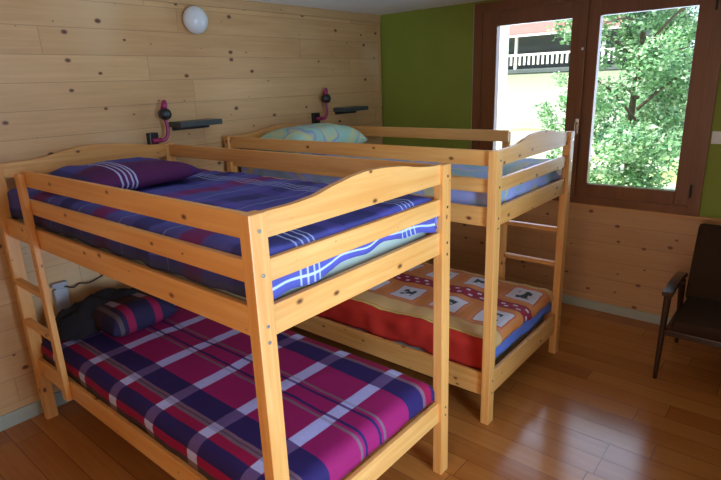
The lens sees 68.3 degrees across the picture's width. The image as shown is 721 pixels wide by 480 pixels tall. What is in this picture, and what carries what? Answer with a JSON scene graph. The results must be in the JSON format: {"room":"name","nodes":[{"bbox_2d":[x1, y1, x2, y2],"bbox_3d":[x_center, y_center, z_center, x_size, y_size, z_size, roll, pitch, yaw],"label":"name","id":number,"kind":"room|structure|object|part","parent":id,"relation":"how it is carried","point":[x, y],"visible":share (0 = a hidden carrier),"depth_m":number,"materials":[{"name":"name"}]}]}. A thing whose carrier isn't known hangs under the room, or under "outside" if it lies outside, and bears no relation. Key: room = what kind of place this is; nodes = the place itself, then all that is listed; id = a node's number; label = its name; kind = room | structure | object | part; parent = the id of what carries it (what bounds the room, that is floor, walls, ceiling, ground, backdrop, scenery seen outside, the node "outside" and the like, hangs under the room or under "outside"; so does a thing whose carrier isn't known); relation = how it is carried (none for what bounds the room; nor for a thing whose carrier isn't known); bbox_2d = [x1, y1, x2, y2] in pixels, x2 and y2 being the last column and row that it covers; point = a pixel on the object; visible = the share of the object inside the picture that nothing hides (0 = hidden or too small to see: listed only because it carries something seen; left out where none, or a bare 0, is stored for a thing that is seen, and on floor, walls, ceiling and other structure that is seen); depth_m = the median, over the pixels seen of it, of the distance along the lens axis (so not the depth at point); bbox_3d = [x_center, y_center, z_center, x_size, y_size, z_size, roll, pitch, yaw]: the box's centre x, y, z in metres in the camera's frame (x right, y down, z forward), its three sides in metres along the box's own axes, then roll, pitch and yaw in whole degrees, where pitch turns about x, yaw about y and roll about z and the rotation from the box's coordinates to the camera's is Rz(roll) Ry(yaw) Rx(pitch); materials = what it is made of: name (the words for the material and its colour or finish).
{"room":"bunk bedroom","nodes":[
{"label":"bunk bedroom","id":0,"kind":"room"},
{"bbox_2d":[0,0,380,415],"bbox_3d":[-1.610,-0.303,3.347,0.300,2.368,5.914,11,21,39],"label":"wall","id":1,"kind":"structure","parent":0,"point":[74,73],"depth_m":3.25,"materials":[{"name":"brown wood"}]},
{"bbox_2d":[0,387,83,431],"bbox_3d":[-1.458,0.819,3.560,0.014,0.085,5.284,11,21,39],"label":"baseboard","id":2,"kind":"structure","parent":1,"relation":"attached to","point":[10,419],"depth_m":3.03,"materials":[{"name":"grey wood"}]},
{"bbox_2d":[50,275,102,311],"bbox_3d":[-1.623,0.277,3.201,0.042,0.189,0.425,11,21,39],"label":"power socket","id":3,"kind":"object","parent":1,"relation":"attached to","point":[60,291],"visible":0.84,"depth_m":3.07,"materials":[{"name":"grey plastic"}]},
{"bbox_2d":[146,100,171,144],"bbox_3d":[-1.263,-0.706,3.343,0.111,0.337,0.136,11,21,39],"label":"reading lamp","id":4,"kind":"object","parent":1,"relation":"attached to","point":[164,113],"visible":0.8,"depth_m":3.33,"materials":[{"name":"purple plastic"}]},
{"bbox_3d":[-1.248,-0.692,3.349,0.091,0.150,0.033,-11,18,-26],"label":"curved arm","id":5,"kind":"part","parent":4,"relation":"part of","materials":[{"name":"paint"}]},
{"bbox_2d":[183,6,207,33],"bbox_3d":[-1.055,-1.419,3.430,0.101,0.172,0.172,11,21,39],"label":"wall lamp","id":6,"kind":"object","parent":1,"relation":"attached to","point":[195,20],"visible":1,"depth_m":3.39,"materials":[{"name":"white glass"}]},
{"bbox_2d":[169,118,221,130],"bbox_3d":[-1.086,-0.763,3.519,0.145,0.058,0.313,11,21,39],"label":"wall shelf","id":7,"kind":"object","parent":1,"relation":"attached to","point":[198,123],"visible":0.99,"depth_m":3.47,"materials":[{"name":"metal"}]},
{"bbox_2d":[144,0,379,22],"bbox_3d":[-1.530,-1.384,2.923,0.018,0.063,5.314,11,21,39],"label":"trim","id":8,"kind":"structure","parent":1,"relation":"attached to","point":[231,4],"depth_m":3.96,"materials":[{"name":"brown wood"}]},
{"bbox_2d":[311,88,330,122],"bbox_3d":[-0.324,-1.085,4.402,0.111,0.337,0.136,11,21,39],"label":"reading lamp","id":9,"kind":"object","parent":1,"relation":"attached to","point":[325,98],"visible":0.85,"depth_m":4.38,"materials":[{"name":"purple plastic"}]},
{"bbox_3d":[-0.309,-1.071,4.407,0.091,0.150,0.033,-11,18,-26],"label":"curved arm","id":10,"kind":"part","parent":9,"relation":"part of","materials":[{"name":"paint"}]},
{"bbox_2d":[333,106,367,114],"bbox_3d":[-0.082,-1.137,4.659,0.145,0.058,0.305,11,21,39],"label":"wall shelf","id":11,"kind":"object","parent":1,"relation":"attached to","point":[351,109],"visible":1,"depth_m":4.60,"materials":[{"name":"metal"}]},
{"bbox_2d":[0,303,720,479],"bbox_3d":[0.005,1.206,2.419,4.400,0.120,5.914,11,21,39],"label":"floor","id":12,"kind":"structure","parent":0,"point":[593,408],"depth_m":2.85,"materials":[{"name":"brown wood"}]},
{"bbox_2d":[0,143,450,479],"bbox_3d":[-0.731,0.338,2.589,2.062,1.502,1.036,11,21,38],"label":"bunk bed","id":13,"kind":"object","parent":12,"relation":"on","point":[370,182],"visible":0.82,"depth_m":1.96,"materials":[{"name":"brown wood"}]},
{"bbox_3d":[-1.812,0.319,2.869,0.046,1.460,0.061,11,21,38],"label":"post","id":14,"kind":"part","parent":13,"relation":"part of","materials":[{"name":"brown wood"}]},
{"bbox_3d":[-1.530,-0.480,3.022,0.022,0.119,0.905,11,21,38],"label":"headboard","id":15,"kind":"part","parent":13,"relation":"part of","materials":[{"name":"brown wood"}]},
{"bbox_3d":[-1.023,0.852,2.357,1.968,0.100,0.022,11,21,38],"label":"rail","id":16,"kind":"part","parent":13,"relation":"part of","materials":[{"name":"brown wood"}]},
{"bbox_3d":[-1.052,0.084,2.131,1.968,0.095,0.022,11,21,38],"label":"rail","id":17,"kind":"part","parent":13,"relation":"part of","materials":[{"name":"brown wood"}]},
{"bbox_3d":[-0.924,-0.161,1.939,1.608,0.074,0.022,11,21,38],"label":"guard rail","id":18,"kind":"part","parent":13,"relation":"part of","materials":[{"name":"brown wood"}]},
{"bbox_3d":[-0.919,-0.034,1.977,1.608,0.067,0.022,11,21,38],"label":"guard rail","id":19,"kind":"part","parent":13,"relation":"part of","materials":[{"name":"brown wood"}]},
{"bbox_3d":[-1.196,0.087,3.577,0.046,1.460,0.061,11,21,38],"label":"post","id":20,"kind":"part","parent":13,"relation":"part of","materials":[{"name":"brown wood"}]},
{"bbox_2d":[17,219,425,301],"bbox_3d":[-0.752,-0.107,2.458,1.935,0.170,0.903,11,21,39],"label":"mattress","id":21,"kind":"object","parent":13,"relation":"on","point":[384,247],"visible":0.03,"depth_m":1.90,"materials":[{"name":"fabric"}]},
{"bbox_2d":[7,168,436,299],"bbox_3d":[-0.739,-0.149,2.437,1.980,0.181,0.951,11,21,39],"label":"bedspread","id":22,"kind":"object","parent":21,"relation":"on","point":[245,192],"visible":0.51,"depth_m":2.01,"materials":[{"name":"blue fabric"}]},
{"bbox_2d":[49,157,202,189],"bbox_3d":[-1.169,-0.323,2.593,0.500,0.132,0.600,10,21,36],"label":"pillow","id":23,"kind":"object","parent":22,"relation":"on","point":[136,172],"visible":0.77,"depth_m":2.46,"materials":[{"name":"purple fabric"}]},
{"bbox_3d":[-0.263,0.627,1.621,0.046,1.460,0.061,11,21,38],"label":"post","id":24,"kind":"part","parent":13,"relation":"part of","materials":[{"name":"brown wood"}]},
{"bbox_3d":[-0.447,-0.420,2.757,1.968,0.074,0.022,11,21,38],"label":"guard rail","id":25,"kind":"part","parent":13,"relation":"part of","materials":[{"name":"brown wood"}]},
{"bbox_3d":[-0.442,-0.293,2.795,1.968,0.067,0.022,11,21,38],"label":"guard rail","id":26,"kind":"part","parent":13,"relation":"part of","materials":[{"name":"brown wood"}]},
{"bbox_3d":[0.017,-0.172,1.775,0.022,0.119,0.905,11,21,38],"label":"footboard","id":27,"kind":"part","parent":13,"relation":"part of","materials":[{"name":"brown wood"}]},
{"bbox_3d":[0.023,-0.023,1.818,0.022,0.067,0.905,11,21,38],"label":"guard rail","id":28,"kind":"part","parent":13,"relation":"part of","materials":[{"name":"brown wood"}]},
{"bbox_3d":[0.029,0.122,1.861,0.022,0.095,0.905,11,21,38],"label":"rail","id":29,"kind":"part","parent":13,"relation":"part of","materials":[{"name":"brown wood"}]},
{"bbox_3d":[0.058,0.891,2.087,0.022,0.100,0.905,11,21,38],"label":"rail","id":30,"kind":"part","parent":13,"relation":"part of","materials":[{"name":"brown wood"}]},
{"bbox_3d":[0.353,0.396,2.328,0.046,1.460,0.061,11,21,38],"label":"post","id":31,"kind":"part","parent":13,"relation":"part of","materials":[{"name":"brown wood"}]},
{"bbox_2d":[224,124,574,424],"bbox_3d":[0.194,-0.009,3.648,2.062,1.502,1.036,11,21,38],"label":"bunk bed","id":32,"kind":"object","parent":12,"relation":"on","point":[496,216],"visible":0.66,"depth_m":3.04,"materials":[{"name":"brown wood"}]},
{"bbox_3d":[-0.891,-0.027,3.924,0.046,1.460,0.061,11,21,38],"label":"post","id":33,"kind":"part","parent":32,"relation":"part of","materials":[{"name":"brown wood"}]},
{"bbox_3d":[-0.609,-0.826,4.076,0.022,0.119,0.905,11,21,38],"label":"headboard","id":34,"kind":"part","parent":32,"relation":"part of","materials":[{"name":"brown wood"}]},
{"bbox_3d":[-0.143,-0.534,3.104,1.968,0.074,0.022,11,21,38],"label":"guard rail","id":35,"kind":"part","parent":32,"relation":"part of","materials":[{"name":"brown wood"}]},
{"bbox_3d":[-0.138,-0.407,3.142,1.968,0.067,0.022,11,21,38],"label":"guard rail","id":36,"kind":"part","parent":32,"relation":"part of","materials":[{"name":"brown wood"}]},
{"bbox_3d":[-0.099,0.617,3.443,1.968,0.130,0.022,11,21,38],"label":"rail","id":37,"kind":"part","parent":32,"relation":"part of","materials":[{"name":"brown wood"}]},
{"bbox_3d":[0.336,-0.792,3.922,1.608,0.074,0.022,11,21,38],"label":"guard rail","id":38,"kind":"part","parent":32,"relation":"part of","materials":[{"name":"brown wood"}]},
{"bbox_2d":[322,316,543,371],"bbox_3d":[0.210,0.414,3.791,1.905,0.190,0.895,11,21,39],"label":"mattress","id":39,"kind":"object","parent":32,"relation":"on","point":[523,336],"visible":0.11,"depth_m":3.21,"materials":[{"name":"blue fabric"}]},
{"bbox_2d":[316,262,553,369],"bbox_3d":[0.225,0.352,3.754,1.970,0.224,0.953,11,21,39],"label":"bedspread","id":40,"kind":"object","parent":39,"relation":"on","point":[399,308],"visible":0.41,"depth_m":3.28,"materials":[{"name":"orange fabric"}]},
{"bbox_2d":[495,302,550,357],"bbox_3d":[0.915,0.514,3.205,0.138,0.128,0.919,11,21,39],"label":"sheet","id":41,"kind":"object","parent":39,"relation":"on","point":[527,325],"visible":0.23,"depth_m":3.17,"materials":[{"name":"blue fabric"}]},
{"bbox_3d":[-0.133,-0.261,3.184,1.968,0.095,0.022,11,21,38],"label":"rail","id":42,"kind":"part","parent":32,"relation":"part of","materials":[{"name":"brown wood"}]},
{"bbox_3d":[0.655,0.283,2.673,0.046,1.460,0.061,11,21,38],"label":"post","id":43,"kind":"part","parent":32,"relation":"part of","materials":[{"name":"brown wood"}]},
{"bbox_3d":[0.981,0.655,3.171,0.022,0.130,0.905,11,21,38],"label":"rail","id":44,"kind":"part","parent":32,"relation":"part of","materials":[{"name":"brown wood"}]},
{"bbox_3d":[0.947,-0.222,2.913,0.022,0.095,0.905,11,21,38],"label":"rail","id":45,"kind":"part","parent":32,"relation":"part of","materials":[{"name":"brown wood"}]},
{"bbox_3d":[0.936,-0.517,2.826,0.022,0.119,0.905,11,21,38],"label":"footboard","id":46,"kind":"part","parent":32,"relation":"part of","materials":[{"name":"brown wood"}]},
{"bbox_3d":[0.942,-0.368,2.870,0.022,0.067,0.905,11,21,38],"label":"guard rail","id":47,"kind":"part","parent":32,"relation":"part of","materials":[{"name":"brown wood"}]},
{"bbox_3d":[0.518,0.385,4.149,1.968,0.130,0.022,11,21,38],"label":"rail","id":48,"kind":"part","parent":32,"relation":"part of","materials":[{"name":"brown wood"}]},
{"bbox_3d":[1.273,0.051,3.379,0.046,1.460,0.061,11,21,38],"label":"post","id":49,"kind":"part","parent":32,"relation":"part of","materials":[{"name":"brown wood"}]},
{"bbox_2d":[652,223,720,378],"bbox_3d":[2.230,0.407,3.155,0.676,0.840,0.705,11,21,39],"label":"armchair","id":50,"kind":"object","parent":12,"relation":"on","point":[697,320],"visible":1,"depth_m":3.27,"materials":[{"name":"brown wood"}]},
{"bbox_3d":[1.791,0.564,3.154,0.042,0.566,0.047,11,21,39],"label":"leg","id":51,"kind":"part","parent":50,"relation":"part of","materials":[{"name":"brown wood"}]},
{"bbox_3d":[1.909,0.259,3.222,0.056,0.048,0.460,11,21,39],"label":"armrest","id":52,"kind":"part","parent":50,"relation":"part of","materials":[{"name":"brown wood"}]},
{"bbox_3d":[2.113,0.475,3.526,0.041,0.508,0.161,11,21,39],"label":"leg","id":53,"kind":"part","parent":50,"relation":"part of","materials":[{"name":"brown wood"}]},
{"bbox_3d":[2.176,0.533,3.121,0.610,0.035,0.485,11,21,39],"label":"seat frame","id":54,"kind":"part","parent":50,"relation":"part of","materials":[{"name":"brown wood"}]},
{"bbox_3d":[2.180,0.480,3.113,0.540,0.078,0.515,11,21,39],"label":"seat","id":55,"kind":"part","parent":50,"relation":"part of","materials":[{"name":"brown fabric"}]},
{"bbox_3d":[2.371,0.180,3.276,0.565,0.484,0.239,11,21,39],"label":"backrest","id":56,"kind":"part","parent":50,"relation":"part of","materials":[{"name":"brown fabric"}]},
{"bbox_2d":[249,0,486,14],"bbox_3d":[-0.086,-1.193,1.712,4.400,0.150,5.914,11,21,39],"label":"ceiling","id":57,"kind":"structure","parent":0,"point":[376,7],"depth_m":4.19,"materials":[{"name":"white paint"}]},
{"bbox_2d":[380,0,720,217],"bbox_3d":[1.877,-0.634,4.019,4.100,2.368,0.300,11,21,39],"label":"wall","id":58,"kind":"structure","parent":0,"point":[427,54],"depth_m":4.63,"materials":[{"name":"green paint"}]},
{"bbox_2d":[378,22,382,144],"bbox_3d":[0.194,-1.279,5.060,0.022,1.470,0.008,11,21,39],"label":"trim","id":59,"kind":"structure","parent":58,"relation":"attached to","point":[379,44],"depth_m":4.99,"materials":[{"name":"brown wood"}]},
{"bbox_2d":[425,203,720,317],"bbox_3d":[1.690,0.125,4.217,3.800,0.815,0.014,11,21,39],"label":"wainscoting","id":60,"kind":"structure","parent":58,"relation":"attached to","point":[613,257],"depth_m":4.07,"materials":[{"name":"brown wood"}]},
{"bbox_2d":[471,0,720,215],"bbox_3d":[1.610,-1.027,3.939,1.731,1.517,0.172,11,21,39],"label":"window","id":61,"kind":"structure","parent":58,"relation":"in","point":[586,16],"depth_m":3.82,"materials":[{"name":"brown wood"}]},
{"bbox_3d":[1.321,-1.087,4.195,0.807,1.403,0.064,11,21,39],"label":"sash","id":62,"kind":"part","parent":61,"relation":"part of","materials":[{"name":"brown wood"}]},
{"bbox_3d":[1.592,-0.834,3.936,0.025,0.122,0.052,11,21,39],"label":"handle","id":63,"kind":"part","parent":61,"relation":"part of","materials":[{"name":"metal"}]},
{"bbox_3d":[1.935,-0.963,3.696,0.778,1.403,0.062,11,21,39],"label":"sash","id":64,"kind":"part","parent":61,"relation":"part of","materials":[{"name":"brown wood"}]},
{"bbox_2d":[562,294,670,324],"bbox_3d":[1.694,0.485,4.312,3.800,0.070,0.014,11,21,39],"label":"baseboard","id":65,"kind":"structure","parent":58,"relation":"attached to","point":[599,306],"depth_m":4.10,"materials":[{"name":"grey wood"}]},
{"bbox_2d":[546,200,720,221],"bbox_3d":[1.669,-0.274,4.094,3.800,0.020,0.030,11,21,39],"label":"trim","id":66,"kind":"structure","parent":58,"relation":"attached to","point":[550,201],"depth_m":3.79,"materials":[{"name":"brown wood"}]},
{"bbox_2d":[711,131,720,143],"bbox_3d":[2.304,-0.657,3.419,0.080,0.080,0.015,11,21,39],"label":"light switch","id":67,"kind":"object","parent":58,"relation":"attached to","point":[716,135],"visible":1,"depth_m":3.42,"materials":[{"name":"white plastic"}]},
{"bbox_3d":[-0.728,0.670,2.692,1.920,0.117,0.903,11,21,39],"label":"mattress","id":68,"kind":"object","parent":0,"visible":0},
{"bbox_2d":[42,304,434,479],"bbox_3d":[-0.713,0.640,2.667,1.974,0.140,0.937,11,21,39],"label":"bedspread","id":69,"kind":"object","parent":68,"relation":"on","point":[186,379],"visible":0.69,"depth_m":2.33,"materials":[{"name":"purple fabric"}]},
{"bbox_2d":[55,287,140,340],"bbox_3d":[-1.463,0.373,3.087,0.258,0.184,0.620,11,21,39],"label":"blanket","id":70,"kind":"object","parent":69,"relation":"on","point":[75,322],"visible":0.51,"depth_m":2.92,"materials":[{"name":"black fabric"}]},
{"bbox_2d":[92,291,178,336],"bbox_3d":[-1.311,0.411,3.041,0.340,0.169,0.400,10,20,36],"label":"pillow","id":71,"kind":"object","parent":69,"relation":"on","point":[123,316],"visible":0.86,"depth_m":2.93,"materials":[{"name":"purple fabric"}]},
{"bbox_3d":[0.179,-0.443,3.541,1.905,0.135,0.890,11,21,39],"label":"mattress","id":72,"kind":"object","parent":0,"visible":0},
{"bbox_2d":[241,154,560,206],"bbox_3d":[0.193,-0.465,3.519,1.960,0.175,0.942,11,21,39],"label":"bedspread","id":73,"kind":"object","parent":72,"relation":"on","point":[457,196],"visible":0.1,"depth_m":2.97,"materials":[{"name":"blue fabric"}]},
{"bbox_2d":[255,123,366,154],"bbox_3d":[-0.356,-0.722,3.852,0.460,0.224,0.740,12,22,40],"label":"pillow","id":74,"kind":"object","parent":73,"relation":"on","point":[327,132],"visible":0.54,"depth_m":3.69,"materials":[{"name":"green fabric"}]},
{"label":"outside","id":75,"kind":"structure","parent":0,"visible":0},
{"bbox_2d":[505,101,686,189],"bbox_3d":[18.561,-6.180,26.402,80.000,0.150,56.386,11,21,39],"label":"ground","id":76,"kind":"structure","parent":75,"point":[517,134],"depth_m":14.23,"materials":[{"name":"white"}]},
{"bbox_2d":[496,25,509,148],"bbox_3d":[0.724,-2.053,8.133,3.160,3.550,0.120,11,21,39],"label":"wall","id":77,"kind":"structure","parent":76,"relation":"on","point":[504,30],"depth_m":7.04,"materials":[{"name":"white paint"}]},
{"bbox_2d":[534,71,612,171],"bbox_3d":[4.804,-2.663,11.826,1.713,2.408,1.722,11,21,39],"label":"deciduous tree","id":78,"kind":"object","parent":76,"relation":"on","point":[547,112],"visible":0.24,"depth_m":11.78,"materials":[{"name":"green plant"}]},
{"bbox_2d":[506,8,685,128],"bbox_3d":[7.698,-9.004,25.671,12.600,6.470,8.850,11,21,39],"label":"building","id":79,"kind":"structure","parent":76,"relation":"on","point":[533,58],"depth_m":22.16,"materials":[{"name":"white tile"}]},
{"bbox_3d":[6.353,-7.574,21.731,0.100,1.350,0.100,11,21,39],"label":"balcony post","id":80,"kind":"part","parent":79,"relation":"part of","materials":[{"name":"white wood"}]},
{"bbox_3d":[5.087,-7.772,22.692,11.500,0.080,0.070,11,21,39],"label":"railing","id":81,"kind":"part","parent":79,"relation":"part of","materials":[{"name":"white wood"}]},
{"bbox_2d":[546,6,698,188],"bbox_3d":[4.318,-2.931,8.270,2.603,5.342,2.549,11,21,39],"label":"deciduous tree","id":82,"kind":"object","parent":76,"relation":"on","point":[632,137],"visible":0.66,"depth_m":8.18,"materials":[{"name":"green plant"}]},
{"bbox_2d":[604,6,698,152],"bbox_3d":[7.936,-5.531,13.881,3.388,6.514,2.872,-10,18,-25],"label":"deciduous tree","id":83,"kind":"object","parent":76,"relation":"on","point":[682,21],"visible":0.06,"depth_m":13.83,"materials":[{"name":"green plant"}]},
{"bbox_2d":[659,23,695,147],"bbox_3d":[7.483,-4.167,10.423,2.440,5.860,2.626,-14,20,-35],"label":"deciduous tree","id":84,"kind":"object","parent":76,"relation":"on","point":[682,39],"visible":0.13,"depth_m":10.70,"materials":[{"name":"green plant"}]}
]}

